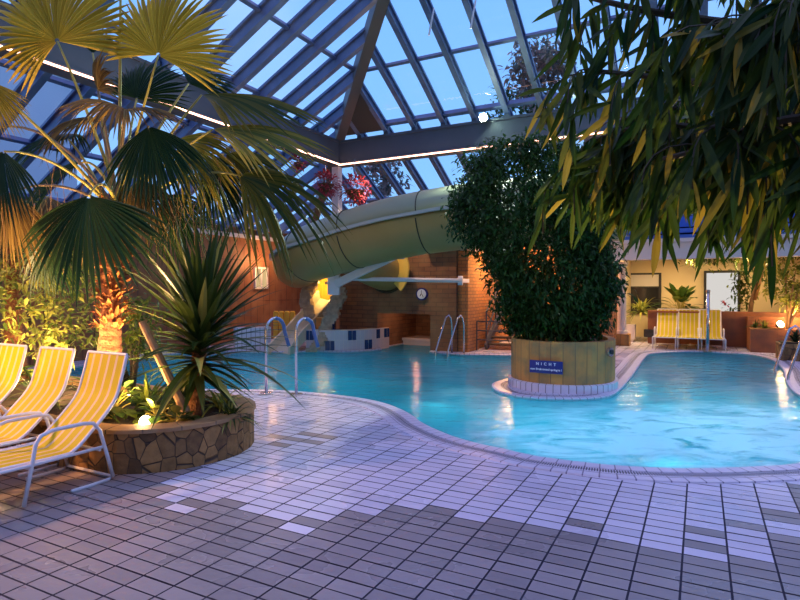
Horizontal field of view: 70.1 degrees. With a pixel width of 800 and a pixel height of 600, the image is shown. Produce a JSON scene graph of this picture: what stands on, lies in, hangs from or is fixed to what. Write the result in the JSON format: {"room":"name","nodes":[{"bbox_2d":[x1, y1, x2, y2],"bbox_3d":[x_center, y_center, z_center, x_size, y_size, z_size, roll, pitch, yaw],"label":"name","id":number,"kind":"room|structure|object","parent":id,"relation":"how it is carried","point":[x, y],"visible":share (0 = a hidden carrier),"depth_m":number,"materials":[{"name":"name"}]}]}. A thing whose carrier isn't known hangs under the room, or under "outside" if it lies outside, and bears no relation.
{"room":"indoor swimming pool","nodes":[
{"label":"indoor swimming pool","id":0,"kind":"room"},
{"bbox_2d":[0,57,77,198],"bbox_3d":[-13.288,-3.176,17.947,4.400,9.225,4.400,0,1,0],"label":"sky","id":1,"kind":"structure","parent":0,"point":[48,98],"depth_m":17.90,"materials":[{"name":"blue"}]},
{"bbox_2d":[0,198,307,365],"bbox_3d":[-8.543,-0.353,11.643,0.400,3.800,21.604,1,1,28],"label":"wall","id":2,"kind":"structure","parent":0,"point":[287,299],"depth_m":16.27,"materials":[{"name":"brown brick"}]},
{"bbox_2d":[0,0,376,234],"bbox_3d":[-3.707,-4.911,9.015,10.872,5.983,21.604,1,1,28],"label":"glass roof","id":3,"kind":"structure","parent":2,"relation":"in","point":[266,10],"depth_m":11.50,"materials":[{"name":"clear glass"}]},
{"bbox_2d":[254,267,267,288],"bbox_3d":[-4.595,-0.729,18.857,0.060,0.720,0.650,1,1,28],"label":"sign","id":4,"kind":"structure","parent":2,"relation":"in","point":[262,281],"depth_m":18.83,"materials":[{"name":"beige paint"}]},
{"bbox_2d":[0,0,339,165],"bbox_3d":[-4.908,-3.914,9.362,0.380,0.800,13.463,1,1,28],"label":"beam","id":5,"kind":"structure","parent":0,"point":[79,58],"depth_m":10.48,"materials":[{"name":"grey metal"}]},
{"bbox_2d":[43,60,93,79],"bbox_3d":[-5.002,-3.491,8.632,0.095,0.031,0.803,1,1,28],"label":"light","id":6,"kind":"object","parent":5,"relation":"attached to","point":[66,69],"depth_m":8.62,"materials":[{"name":"plastic"}]},
{"bbox_2d":[175,106,223,124],"bbox_3d":[-3.813,-3.531,10.890,0.097,0.031,1.237,1,1,28],"label":"light","id":7,"kind":"object","parent":5,"relation":"attached to","point":[175,106],"depth_m":10.99,"materials":[{"name":"white"}]},
{"bbox_2d":[289,154,308,172],"bbox_3d":[-2.529,-3.396,14.156,0.498,0.545,0.514,1,1,44],"label":"hanging basket","id":8,"kind":"object","parent":5,"relation":"hanging from","point":[297,165],"visible":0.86,"depth_m":14.08,"materials":[{"name":"brown plant"}]},
{"bbox_2d":[294,162,302,166],"bbox_3d":[-2.516,-3.346,14.144,0.248,0.110,0.242,0,1,0],"label":"basket","id":9,"kind":"object","parent":8,"relation":"on","point":[300,164],"depth_m":14.07,"materials":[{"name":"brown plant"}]},
{"bbox_2d":[298,149,340,164],"bbox_3d":[-2.016,-3.590,14.304,0.094,0.031,1.810,1,1,28],"label":"light","id":10,"kind":"object","parent":5,"relation":"attached to","point":[298,149],"depth_m":14.45,"materials":[{"name":"plastic"}]},
{"bbox_2d":[313,162,340,200],"bbox_3d":[-1.927,-3.130,14.948,0.823,1.062,0.839,0,1,0],"label":"hanging basket","id":11,"kind":"object","parent":5,"relation":"hanging from","point":[322,187],"visible":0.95,"depth_m":14.82,"materials":[{"name":"brown plant"}]},
{"bbox_2d":[318,183,333,192],"bbox_3d":[-1.947,-2.934,14.951,0.446,0.198,0.435,0,1,0],"label":"basket","id":12,"kind":"object","parent":11,"relation":"on","point":[321,189],"depth_m":14.82,"materials":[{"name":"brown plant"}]},
{"bbox_2d":[332,166,341,214],"bbox_3d":[-1.722,-2.622,15.586,0.200,2.000,0.200,1,1,28],"label":"post","id":13,"kind":"object","parent":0,"point":[337,170],"visible":0.57,"depth_m":15.50,"materials":[{"name":"white paint"}]},
{"bbox_2d":[310,0,389,222],"bbox_3d":[0.520,-4.932,11.046,4.044,6.073,21.392,-1,1,-32],"label":"beam","id":14,"kind":"structure","parent":0,"point":[375,18],"depth_m":12.79,"materials":[{"name":"grey"}]},
{"bbox_2d":[346,94,381,135],"bbox_3d":[-0.852,-4.713,14.444,0.901,0.721,1.846,0,1,-16],"label":"panel","id":15,"kind":"object","parent":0,"point":[362,119],"visible":0.62,"depth_m":14.44,"materials":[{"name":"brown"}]},
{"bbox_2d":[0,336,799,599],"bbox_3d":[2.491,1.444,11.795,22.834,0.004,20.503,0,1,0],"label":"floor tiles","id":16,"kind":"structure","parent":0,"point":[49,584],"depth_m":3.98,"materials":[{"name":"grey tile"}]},
{"bbox_2d":[0,343,27,448],"bbox_3d":[-4.516,1.020,5.225,0.672,1.087,1.827,1,1,28],"label":"sun lounger","id":17,"kind":"object","parent":16,"relation":"on","point":[12,356],"visible":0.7,"depth_m":5.90,"materials":[{"name":"yellow fabric"}]},
{"bbox_2d":[0,346,75,476],"bbox_3d":[-3.816,1.026,4.865,0.672,1.087,1.827,1,1,28],"label":"sun lounger","id":18,"kind":"object","parent":16,"relation":"on","point":[53,366],"visible":0.84,"depth_m":5.49,"materials":[{"name":"yellow fabric"}]},
{"bbox_2d":[0,350,127,506],"bbox_3d":[-3.116,1.033,4.465,0.672,1.087,1.827,1,1,28],"label":"sun lounger","id":19,"kind":"object","parent":16,"relation":"on","point":[100,383],"visible":1,"depth_m":4.96,"materials":[{"name":"yellow fabric"}]},
{"bbox_2d":[0,376,255,473],"bbox_3d":[-4.093,1.330,6.863,5.501,0.400,1.900,1,1,28],"label":"planting bed","id":20,"kind":"object","parent":16,"relation":"on","point":[132,448],"visible":0.32,"depth_m":5.27,"materials":[{"name":"stone"}]},
{"bbox_2d":[0,267,30,339],"bbox_3d":[-6.025,0.256,8.008,1.430,1.876,1.427,0,1,-20],"label":"shrub","id":21,"kind":"object","parent":20,"relation":"on","point":[7,284],"visible":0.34,"depth_m":8.06,"materials":[{"name":"green plant"}]},
{"bbox_2d":[0,341,34,386],"bbox_3d":[-4.970,0.814,6.953,1.136,0.781,1.428,-1,1,-41],"label":"leaf plant","id":22,"kind":"object","parent":20,"relation":"on","point":[30,371],"visible":0.21,"depth_m":7.01,"materials":[{"name":"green plant"}]},
{"bbox_2d":[5,367,78,410],"bbox_3d":[-3.981,0.950,6.354,1.229,0.785,1.234,0,1,0],"label":"leaf plant","id":23,"kind":"object","parent":20,"relation":"in","point":[24,368],"visible":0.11,"depth_m":6.39,"materials":[{"name":"plant"}]},
{"bbox_2d":[0,196,89,380],"bbox_3d":[-5.637,-0.150,8.281,2.168,2.716,2.145,0,1,0],"label":"fan palm","id":24,"kind":"object","parent":20,"relation":"in","point":[43,206],"visible":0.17,"depth_m":8.20,"materials":[{"name":"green plant"}]},
{"bbox_2d":[0,243,143,369],"bbox_3d":[-4.524,0.128,7.658,1.964,2.139,1.840,0,1,-14],"label":"shrub","id":25,"kind":"object","parent":20,"relation":"on","point":[48,336],"visible":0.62,"depth_m":7.47,"materials":[{"name":"green plant"}]},
{"bbox_2d":[60,404,143,422],"bbox_3d":[-3.090,1.131,5.769,0.820,0.442,0.862,1,1,39],"label":"leaf plant","id":26,"kind":"object","parent":20,"relation":"in","point":[110,413],"visible":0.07,"depth_m":5.72,"materials":[{"name":"plant"}]},
{"bbox_2d":[66,342,159,390],"bbox_3d":[-3.635,0.834,6.960,1.564,0.729,1.382,0,1,0],"label":"leaf plant","id":27,"kind":"object","parent":20,"relation":"on","point":[123,381],"visible":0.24,"depth_m":6.88,"materials":[{"name":"plant"}]},
{"bbox_2d":[104,380,146,418],"bbox_3d":[-2.984,1.012,5.845,0.681,0.424,0.804,0,1,-8],"label":"leaf plant","id":28,"kind":"object","parent":20,"relation":"on","point":[116,409],"visible":0.34,"depth_m":5.84,"materials":[{"name":"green plant"}]},
{"bbox_2d":[87,287,175,396],"bbox_3d":[-3.343,0.491,7.253,1.105,1.435,1.160,0,1,0],"label":"shrub","id":29,"kind":"object","parent":20,"relation":"on","point":[137,346],"visible":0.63,"depth_m":7.16,"materials":[{"name":"green plant"}]},
{"bbox_2d":[138,414,151,423],"bbox_3d":[-2.473,1.184,5.565,0.136,0.139,0.130,0,1,0],"label":"spotlight","id":30,"kind":"object","parent":20,"relation":"on","point":[144,418],"visible":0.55,"depth_m":5.53,"materials":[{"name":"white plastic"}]},
{"bbox_2d":[120,371,174,418],"bbox_3d":[-2.801,1.121,6.176,1.074,0.740,1.065,0,1,-16],"label":"leaf plant","id":31,"kind":"object","parent":20,"relation":"in","point":[143,395],"visible":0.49,"depth_m":6.18,"materials":[{"name":"green plant"}]},
{"bbox_2d":[133,395,179,423],"bbox_3d":[-2.436,1.124,5.744,0.554,0.300,0.623,0,1,-10],"label":"leaf plant","id":32,"kind":"object","parent":20,"relation":"in","point":[150,403],"visible":0.61,"depth_m":5.75,"materials":[{"name":"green plant"}]},
{"bbox_2d":[139,320,191,415],"bbox_3d":[-2.343,0.700,5.697,0.599,0.988,0.100,0,1,14],"label":"stem","id":33,"kind":"object","parent":20,"relation":"on","point":[167,374],"visible":0.7,"depth_m":5.67,"materials":[{"name":"brown plant"}]},
{"bbox_2d":[124,363,217,414],"bbox_3d":[-2.467,1.066,6.551,1.126,0.652,1.179,1,1,39],"label":"leaf plant","id":34,"kind":"object","parent":20,"relation":"in","point":[183,390],"visible":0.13,"depth_m":6.44,"materials":[{"name":"plant"}]},
{"bbox_2d":[0,0,351,405],"bbox_3d":[-2.664,-1.825,6.388,4.311,6.135,2.364,0,1,0],"label":"fan palm","id":35,"kind":"object","parent":20,"relation":"in","point":[125,205],"visible":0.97,"depth_m":5.90,"materials":[{"name":"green plant"}]},
{"bbox_2d":[152,405,200,423],"bbox_3d":[-2.177,1.132,5.533,0.503,0.283,0.452,0,1,20],"label":"leaf plant","id":36,"kind":"object","parent":20,"relation":"in","point":[175,409],"visible":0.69,"depth_m":5.49,"materials":[{"name":"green plant"}]},
{"bbox_2d":[117,216,309,429],"bbox_3d":[-1.950,0.209,5.939,2.105,2.296,2.448,0,1,0],"label":"leaf plant","id":37,"kind":"object","parent":20,"relation":"in","point":[195,297],"visible":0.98,"depth_m":5.76,"materials":[{"name":"green plant"}]},
{"bbox_2d":[184,385,254,417],"bbox_3d":[-1.985,1.216,6.275,1.014,0.516,0.880,0,1,-26],"label":"leaf plant","id":38,"kind":"object","parent":20,"relation":"in","point":[220,397],"visible":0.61,"depth_m":6.33,"materials":[{"name":"green plant"}]},
{"bbox_2d":[211,397,262,432],"bbox_3d":[-1.746,1.215,5.756,0.756,0.505,0.680,1,1,32],"label":"leaf plant","id":39,"kind":"object","parent":20,"relation":"in","point":[229,409],"visible":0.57,"depth_m":5.76,"materials":[{"name":"green plant"}]},
{"bbox_2d":[234,326,270,351],"bbox_3d":[-4.035,1.058,15.578,0.949,0.640,0.350,0,1,-23],"label":"tiled wall","id":40,"kind":"structure","parent":16,"relation":"on","point":[258,333],"depth_m":15.41,"materials":[{"name":"white tile"}]},
{"bbox_2d":[273,311,278,338],"bbox_3d":[-3.742,0.777,17.216,0.160,0.895,0.152,0,1,0],"label":"bollard","id":41,"kind":"object","parent":16,"relation":"on","point":[275,313],"visible":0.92,"depth_m":17.15,"materials":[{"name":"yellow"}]},
{"bbox_2d":[279,311,283,332],"bbox_3d":[-3.576,0.777,17.216,0.160,0.895,0.152,0,1,0],"label":"bollard","id":42,"kind":"object","parent":16,"relation":"on","point":[281,313],"visible":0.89,"depth_m":17.15,"materials":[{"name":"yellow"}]},
{"bbox_2d":[284,311,289,325],"bbox_3d":[-3.410,0.777,17.216,0.160,0.895,0.152,0,1,0],"label":"bollard","id":43,"kind":"object","parent":16,"relation":"on","point":[286,313],"visible":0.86,"depth_m":17.14,"materials":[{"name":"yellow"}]},
{"bbox_2d":[72,344,799,400],"bbox_3d":[0.572,2.063,12.425,14.014,1.240,11.602,0,1,25],"label":"basin","id":44,"kind":"object","parent":16,"relation":"in","point":[399,344],"visible":0.12,"depth_m":14.42,"materials":[{"name":"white tile"}]},
{"bbox_2d":[306,327,388,349],"bbox_3d":[-1.370,1.242,15.954,2.489,0.860,0.818,0,1,-26],"label":"wall","id":45,"kind":"structure","parent":44,"relation":"on","point":[368,338],"depth_m":15.56,"materials":[{"name":"grey tile"}]},
{"bbox_2d":[70,345,799,467],"bbox_3d":[0.992,1.479,11.815,16.028,0.001,13.095,0,1,0],"label":"pool water","id":46,"kind":"object","parent":44,"relation":"in","point":[677,410],"visible":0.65,"depth_m":8.32,"materials":[{"name":"blue liquid"}]},
{"bbox_2d":[72,343,799,483],"bbox_3d":[0.570,1.497,12.408,14.843,0.154,12.418,0,1,25],"label":"pool edge","id":47,"kind":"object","parent":44,"relation":"attached to","point":[399,419],"depth_m":6.08,"materials":[{"name":"tile"}]},
{"bbox_2d":[260,316,290,393],"bbox_3d":[-2.018,0.876,9.173,0.198,1.228,0.569,1,1,32],"label":"pool handrail","id":48,"kind":"object","parent":47,"relation":"on","point":[279,319],"visible":0.93,"depth_m":9.01,"materials":[{"name":"silver metal"}]},
{"bbox_2d":[268,290,329,353],"bbox_3d":[-2.691,0.645,16.207,0.754,1.844,2.687,0,1,24],"label":"water slide","id":49,"kind":"object","parent":47,"relation":"on","point":[320,304],"visible":0.65,"depth_m":15.90,"materials":[{"name":"beige plastic"}]},
{"bbox_2d":[299,281,318,318],"bbox_3d":[-2.695,-0.188,16.980,0.523,1.510,0.858,0,1,5],"label":"stack","id":50,"kind":"object","parent":49,"relation":"on","point":[305,301],"visible":0.66,"depth_m":16.77,"materials":[{"name":"grey stone"}]},
{"bbox_3d":[-2.363,0.321,17.708,1.300,0.120,1.000,0,1,0],"label":"slide landing","id":51,"kind":"object","parent":49,"relation":"attached to","visible":0},
{"bbox_2d":[308,278,330,299],"bbox_3d":[-2.463,-0.414,17.978,0.900,1.300,0.085,0,1,0],"label":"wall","id":52,"kind":"structure","parent":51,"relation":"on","point":[323,289],"depth_m":17.97,"materials":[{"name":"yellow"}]},
{"bbox_2d":[291,317,319,395],"bbox_3d":[-1.521,0.878,9.046,0.198,1.228,0.569,1,1,32],"label":"pool handrail","id":53,"kind":"object","parent":47,"relation":"on","point":[296,393],"visible":0.94,"depth_m":8.88,"materials":[{"name":"silver metal"}]},
{"bbox_2d":[306,281,346,351],"bbox_3d":[-1.995,0.436,15.755,0.765,1.905,1.428,1,1,30],"label":"stack","id":54,"kind":"object","parent":47,"relation":"on","point":[333,309],"visible":0.78,"depth_m":15.65,"materials":[{"name":"grey stone"}]},
{"bbox_2d":[316,317,323,328],"bbox_3d":[-2.217,0.741,16.015,0.240,0.500,0.300,0,1,0],"label":"block","id":55,"kind":"object","parent":54,"relation":"on","point":[318,319],"visible":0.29,"depth_m":15.87,"materials":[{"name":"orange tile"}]},
{"bbox_2d":[703,290,711,351],"bbox_3d":[8.197,0.555,15.181,0.220,1.660,0.220,0,1,0],"label":"steel post","id":56,"kind":"object","parent":47,"relation":"on","point":[707,291],"visible":1,"depth_m":15.15,"materials":[{"name":"grey metal"}]},
{"bbox_2d":[773,325,799,379],"bbox_3d":[7.427,1.326,10.765,0.572,1.675,1.021,0,1,21],"label":"pool ladder","id":57,"kind":"object","parent":47,"relation":"on","point":[794,326],"visible":0.52,"depth_m":11.16,"materials":[{"name":"silver metal"}]},
{"bbox_2d":[476,321,512,350],"bbox_3d":[2.982,0.978,15.094,2.039,0.818,0.038,1,1,28],"label":"guard rail","id":58,"kind":"object","parent":16,"relation":"on","point":[477,330],"visible":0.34,"depth_m":15.44,"materials":[{"name":"grey"}]},
{"bbox_2d":[484,291,548,349],"bbox_3d":[3.645,0.076,16.532,1.601,2.623,2.693,1,1,28],"label":"staircase","id":59,"kind":"structure","parent":16,"relation":"on","point":[495,325],"depth_m":16.02,"materials":[{"name":"brown wood"}]},
{"bbox_2d":[508,334,617,394],"bbox_3d":[2.857,1.065,10.053,1.934,0.820,2.186,0,1,0],"label":"planter","id":60,"kind":"object","parent":16,"relation":"on","point":[587,368],"depth_m":9.11,"materials":[{"name":"yellow wood"}]},
{"bbox_2d":[440,126,637,343],"bbox_3d":[2.391,-0.969,9.978,3.371,3.786,2.809,0,1,-12],"label":"ficus tree","id":61,"kind":"object","parent":60,"relation":"in","point":[524,299],"visible":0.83,"depth_m":9.22,"materials":[{"name":"green plant"}]},
{"bbox_2d":[530,360,562,374],"bbox_3d":[2.326,1.068,9.079,0.530,0.200,0.025,1,1,31],"label":"warning sign","id":62,"kind":"object","parent":60,"relation":"attached to","point":[536,366],"visible":1,"depth_m":9.07,"materials":[{"name":"blue plastic"}]},
{"bbox_2d":[616,261,630,345],"bbox_3d":[6.660,0.102,17.104,0.460,2.500,0.460,1,1,28],"label":"column","id":63,"kind":"structure","parent":16,"relation":"on","point":[623,338],"depth_m":16.99,"materials":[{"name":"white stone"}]},
{"bbox_2d":[626,324,635,341],"bbox_3d":[7.347,1.057,18.366,0.460,0.545,0.320,1,1,28],"label":"tub","id":64,"kind":"object","parent":16,"relation":"on","point":[631,328],"visible":0.5,"depth_m":18.19,"materials":[{"name":"beige paint"}]},
{"bbox_2d":[516,0,799,307],"bbox_3d":[1.966,-0.131,3.252,2.636,3.467,2.214,-1,1,-34],"label":"foliage","id":65,"kind":"object","parent":16,"relation":"on","point":[736,167],"visible":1,"depth_m":2.63,"materials":[{"name":"green plant"}]},
{"bbox_2d":[652,309,678,349],"bbox_3d":[7.735,0.822,16.561,0.672,1.087,1.827,1,1,27],"label":"sun lounger","id":66,"kind":"object","parent":16,"relation":"on","point":[667,323],"visible":0.87,"depth_m":17.16,"materials":[{"name":"yellow fabric"}]},
{"bbox_2d":[675,309,701,350],"bbox_3d":[8.235,0.827,16.261,0.672,1.087,1.827,1,1,27],"label":"sun lounger","id":67,"kind":"object","parent":16,"relation":"on","point":[688,323],"visible":0.84,"depth_m":16.87,"materials":[{"name":"yellow fabric"}]},
{"bbox_2d":[697,309,725,351],"bbox_3d":[8.712,0.832,15.961,0.672,1.087,1.827,1,1,27],"label":"sun lounger","id":68,"kind":"object","parent":16,"relation":"on","point":[716,333],"visible":0.96,"depth_m":16.55,"materials":[{"name":"yellow fabric"}]},
{"bbox_2d":[648,310,799,347],"bbox_3d":[10.705,0.883,16.169,6.741,1.070,0.400,1,1,28],"label":"wall","id":69,"kind":"structure","parent":16,"relation":"on","point":[734,323],"depth_m":16.59,"materials":[{"name":"red stone"}]},
{"bbox_2d":[644,329,653,336],"bbox_3d":[7.678,1.024,17.521,0.340,0.240,0.052,1,1,28],"label":"air vent","id":70,"kind":"object","parent":69,"relation":"in","point":[647,332],"visible":0.7,"depth_m":17.51,"materials":[{"name":"black plastic"}]},
{"bbox_2d":[758,257,799,328],"bbox_3d":[10.453,-0.314,15.232,1.376,2.225,1.417,0,1,0],"label":"shrub","id":71,"kind":"object","parent":69,"relation":"in","point":[790,300],"visible":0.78,"depth_m":15.25,"materials":[{"name":"green plant"}]},
{"bbox_3d":[11.334,0.497,17.357,7.083,0.100,5.265,0,1,0],"label":"soil","id":72,"kind":"object","parent":69,"relation":"in","visible":0},
{"bbox_2d":[626,298,656,321],"bbox_3d":[7.666,0.444,18.435,1.558,1.267,1.703,-1,1,-38],"label":"feathery plant","id":73,"kind":"object","parent":72,"relation":"on","point":[641,307],"visible":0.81,"depth_m":18.21,"materials":[{"name":"green plant"}]},
{"bbox_2d":[643,283,704,314],"bbox_3d":[8.810,0.059,18.096,2.059,1.227,1.876,0,1,0],"label":"leaf plant","id":74,"kind":"object","parent":72,"relation":"on","point":[682,294],"visible":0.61,"depth_m":17.78,"materials":[{"name":"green plant"}]},
{"bbox_2d":[678,257,799,311],"bbox_3d":[10.264,-0.989,17.036,4.354,3.799,2.880,0,1,8],"label":"tree","id":75,"kind":"object","parent":72,"relation":"in","point":[754,295],"visible":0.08,"depth_m":17.12,"materials":[{"name":"green plant"}]},
{"bbox_2d":[747,316,799,352],"bbox_3d":[11.453,0.967,14.787,4.127,0.950,1.350,1,1,28],"label":"wall","id":76,"kind":"structure","parent":16,"relation":"on","point":[761,340],"depth_m":15.09,"materials":[{"name":"red stone"}]},
{"bbox_2d":[745,319,758,327],"bbox_3d":[9.697,0.658,15.630,0.734,0.313,0.585,0,1,0],"label":"leaf plant","id":77,"kind":"object","parent":76,"relation":"in","point":[754,325],"visible":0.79,"depth_m":15.61,"materials":[{"name":"plant"}]},
{"bbox_2d":[756,320,773,328],"bbox_3d":[9.882,0.730,15.431,0.762,0.408,0.608,0,1,0],"label":"leaf plant","id":78,"kind":"object","parent":76,"relation":"in","point":[764,324],"visible":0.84,"depth_m":15.37,"materials":[{"name":"plant"}]},
{"bbox_2d":[775,320,784,327],"bbox_3d":[9.931,0.636,14.914,0.200,0.202,0.176,0,1,0],"label":"spotlight","id":79,"kind":"object","parent":76,"relation":"on","point":[779,324],"visible":1,"depth_m":14.86,"materials":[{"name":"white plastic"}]},
{"bbox_2d":[775,340,799,361],"bbox_3d":[9.348,1.202,13.486,0.700,0.425,0.700,1,1,27],"label":"plant pot","id":80,"kind":"object","parent":16,"relation":"on","point":[790,347],"visible":0.78,"depth_m":13.27,"materials":[{"name":"stone"}]},
{"bbox_2d":[776,329,799,341],"bbox_3d":[9.360,0.813,13.546,0.628,0.360,0.716,0,1,-7],"label":"leaf plant","id":81,"kind":"object","parent":80,"relation":"on","point":[795,337],"visible":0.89,"depth_m":13.45,"materials":[{"name":"plant"}]},
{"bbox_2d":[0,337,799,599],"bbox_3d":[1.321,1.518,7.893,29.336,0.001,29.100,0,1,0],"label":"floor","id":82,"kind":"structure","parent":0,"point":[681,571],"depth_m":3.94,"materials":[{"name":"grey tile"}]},
{"bbox_2d":[340,250,460,351],"bbox_3d":[0.558,0.172,17.346,3.701,3.550,3.051,1,1,28],"label":"wall","id":83,"kind":"structure","parent":0,"point":[405,315],"depth_m":15.78,"materials":[{"name":"brown brick"}]},
{"bbox_2d":[402,335,429,345],"bbox_3d":[1.018,1.502,17.663,1.640,0.680,1.000,1,1,28],"label":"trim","id":84,"kind":"structure","parent":83,"relation":"attached to","point":[411,340],"depth_m":17.45,"materials":[{"name":"beige paint"}]},
{"bbox_2d":[416,288,427,299],"bbox_3d":[0.597,-0.162,15.553,0.340,0.340,0.075,1,1,28],"label":"wall clock","id":85,"kind":"object","parent":83,"relation":"attached to","point":[421,293],"visible":1,"depth_m":15.52,"materials":[{"name":"white plastic"}]},
{"bbox_2d":[269,177,625,293],"bbox_3d":[0.128,-1.449,14.093,10.538,2.606,3.015,1,1,36],"label":"slide","id":86,"kind":"object","parent":83,"relation":"attached to","point":[396,228],"visible":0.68,"depth_m":13.40,"materials":[{"name":"green plastic"}]},
{"bbox_2d":[333,258,404,287],"bbox_3d":[-0.805,-0.806,14.654,1.880,0.969,0.281,0,1,19],"label":"support beam","id":87,"kind":"structure","parent":86,"relation":"attached to","point":[357,273],"depth_m":14.65,"materials":[{"name":"white paint"}]},
{"bbox_2d":[328,275,339,294],"bbox_3d":[-1.737,-0.442,14.995,0.300,0.620,0.260,0,1,0],"label":"support post","id":88,"kind":"object","parent":87,"relation":"attached to","point":[332,290],"visible":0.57,"depth_m":14.87,"materials":[{"name":"metal"}]},
{"bbox_2d":[353,276,468,284],"bbox_3d":[0.066,-0.502,14.854,3.487,0.242,0.570,0,1,4],"label":"pipe","id":89,"kind":"object","parent":86,"relation":"attached to","point":[459,280],"visible":0.86,"depth_m":14.77,"materials":[{"name":"white metal"}]},
{"bbox_2d":[435,314,464,356],"bbox_3d":[1.258,1.234,14.660,0.778,1.724,0.390,-1,1,-37],"label":"pool ladder","id":90,"kind":"object","parent":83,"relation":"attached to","point":[460,315],"visible":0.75,"depth_m":14.71,"materials":[{"name":"silver metal"}]},
{"bbox_2d":[336,290,499,341],"bbox_3d":[-0.244,-0.492,19.622,7.552,3.800,0.250,1,1,28],"label":"wall","id":91,"kind":"structure","parent":0,"point":[338,318],"depth_m":20.54,"materials":[{"name":"brown brick"}]},
{"bbox_2d":[458,250,498,351],"bbox_3d":[2.360,-0.037,16.449,0.280,3.000,2.951,1,1,28],"label":"pillar","id":92,"kind":"structure","parent":0,"point":[472,301],"depth_m":15.38,"materials":[{"name":"brick"}]},
{"bbox_2d":[329,92,712,167],"bbox_3d":[4.494,-4.014,12.232,14.343,0.900,0.380,1,1,28],"label":"beam","id":93,"kind":"structure","parent":0,"point":[445,137],"depth_m":13.89,"materials":[{"name":"grey metal"}]},
{"bbox_2d":[336,172,371,205],"bbox_3d":[-1.184,-3.053,14.839,0.953,1.214,0.984,0,1,0],"label":"hanging basket","id":94,"kind":"object","parent":93,"relation":"hanging from","point":[353,194],"visible":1,"depth_m":14.72,"materials":[{"name":"red plant"}]},
{"bbox_2d":[346,189,364,199],"bbox_3d":[-1.176,-2.737,14.854,0.521,0.231,0.508,0,1,0],"label":"basket","id":95,"kind":"object","parent":94,"relation":"on","point":[353,193],"depth_m":14.68,"materials":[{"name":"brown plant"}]},
{"bbox_2d":[339,132,602,165],"bbox_3d":[1.374,-3.579,13.634,6.801,0.031,0.036,1,1,28],"label":"light","id":96,"kind":"object","parent":93,"relation":"attached to","point":[598,132],"visible":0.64,"depth_m":14.09,"materials":[{"name":"white plastic"}]},
{"bbox_2d":[479,113,487,121],"bbox_3d":[1.929,-4.232,13.332,0.204,0.198,0.340,0,1,0],"label":"floodlight","id":97,"kind":"object","parent":93,"relation":"attached to","point":[483,117],"visible":1,"depth_m":13.18,"materials":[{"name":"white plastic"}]},
{"bbox_2d":[321,0,761,220],"bbox_3d":[2.167,-5.021,12.044,18.329,5.974,10.916,1,1,28],"label":"glass roof","id":98,"kind":"structure","parent":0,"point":[521,36],"depth_m":12.62,"materials":[{"name":"clear glass"}]},
{"bbox_2d":[428,8,434,35],"bbox_3d":[0.617,-5.466,11.201,0.151,0.558,0.036,-1,1,-27],"label":"strut","id":99,"kind":"object","parent":98,"relation":"attached to","point":[433,8],"visible":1,"depth_m":11.19,"materials":[{"name":"white paint"}]},
{"bbox_2d":[470,0,476,28],"bbox_3d":[1.392,-5.434,10.850,0.151,0.558,0.036,-1,1,-27],"label":"strut","id":100,"kind":"object","parent":98,"relation":"attached to","point":[475,0],"visible":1,"depth_m":10.84,"materials":[{"name":"white paint"}]},
{"bbox_2d":[500,246,617,339],"bbox_3d":[5.028,-0.418,18.203,3.701,3.700,2.550,1,1,28],"label":"wall","id":101,"kind":"structure","parent":0,"point":[611,320],"depth_m":16.33,"materials":[{"name":"orange brick"}]},
{"bbox_2d":[614,276,616,345],"bbox_3d":[6.204,0.130,16.887,0.365,2.550,0.400,1,1,28],"label":"brick","id":102,"kind":"object","parent":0,"point":[615,313],"depth_m":16.77,"materials":[{"name":"brick"}]},
{"bbox_2d":[577,234,799,260],"bbox_3d":[8.919,-1.386,14.950,9.002,0.550,0.650,1,1,28],"label":"lintel","id":103,"kind":"object","parent":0,"point":[685,243],"visible":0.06,"depth_m":15.36,"materials":[{"name":"beige paint"}]},
{"bbox_2d":[617,257,799,336],"bbox_3d":[11.046,-0.209,17.722,7.802,3.300,2.600,1,1,28],"label":"wall","id":104,"kind":"structure","parent":0,"point":[685,275],"depth_m":19.45,"materials":[{"name":"beige paint"}]},
{"bbox_2d":[631,273,660,312],"bbox_3d":[8.604,-0.245,20.077,1.088,1.410,0.090,1,1,28],"label":"window","id":105,"kind":"structure","parent":104,"relation":"in","point":[645,286],"depth_m":20.04,"materials":[{"name":"grey"}]},
{"bbox_2d":[631,275,658,285],"bbox_3d":[8.604,-0.685,20.069,0.928,0.410,0.030,1,1,28],"label":"blind","id":106,"kind":"object","parent":105,"relation":"attached to","point":[636,280],"depth_m":20.05,"materials":[{"name":"beige paint"}]},
{"bbox_2d":[704,270,740,310],"bbox_3d":[10.710,0.169,18.975,1.067,2.300,0.090,1,1,28],"label":"door","id":107,"kind":"structure","parent":104,"relation":"in","point":[717,282],"depth_m":19.00,"materials":[{"name":"white plastic"}]},
{"bbox_2d":[625,213,795,239],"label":"window","id":108,"kind":"structure","parent":0,"point":[685,232],"depth_m":15.92,"materials":[{"name":"blue"}]},
{"label":"outside","id":109,"kind":"structure","parent":0,"visible":0},
{"bbox_3d":[0.000,2.813,25.053,140.000,0.100,140.000,0,1,0],"label":"ground","id":110,"kind":"structure","parent":109,"visible":0},
{"bbox_2d":[345,161,410,206],"bbox_3d":[-1.023,-2.612,25.921,3.221,8.028,2.787,-1,1,-30],"label":"tree","id":111,"kind":"object","parent":110,"relation":"on","point":[384,187],"visible":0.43,"depth_m":25.59,"materials":[{"name":"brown plant"}]},
{"bbox_2d":[484,79,558,174],"bbox_3d":[6.645,-4.905,28.865,4.847,12.513,5.250,0,1,-21],"label":"tree","id":112,"kind":"object","parent":110,"relation":"on","point":[499,111],"visible":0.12,"depth_m":28.22,"materials":[{"name":"green plant"}]},
{"bbox_2d":[497,30,578,175],"bbox_3d":[5.921,-4.930,23.854,3.256,12.738,3.460,1,1,36],"label":"tree","id":113,"kind":"object","parent":110,"relation":"on","point":[542,56],"visible":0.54,"depth_m":23.55,"materials":[{"name":"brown plant"}]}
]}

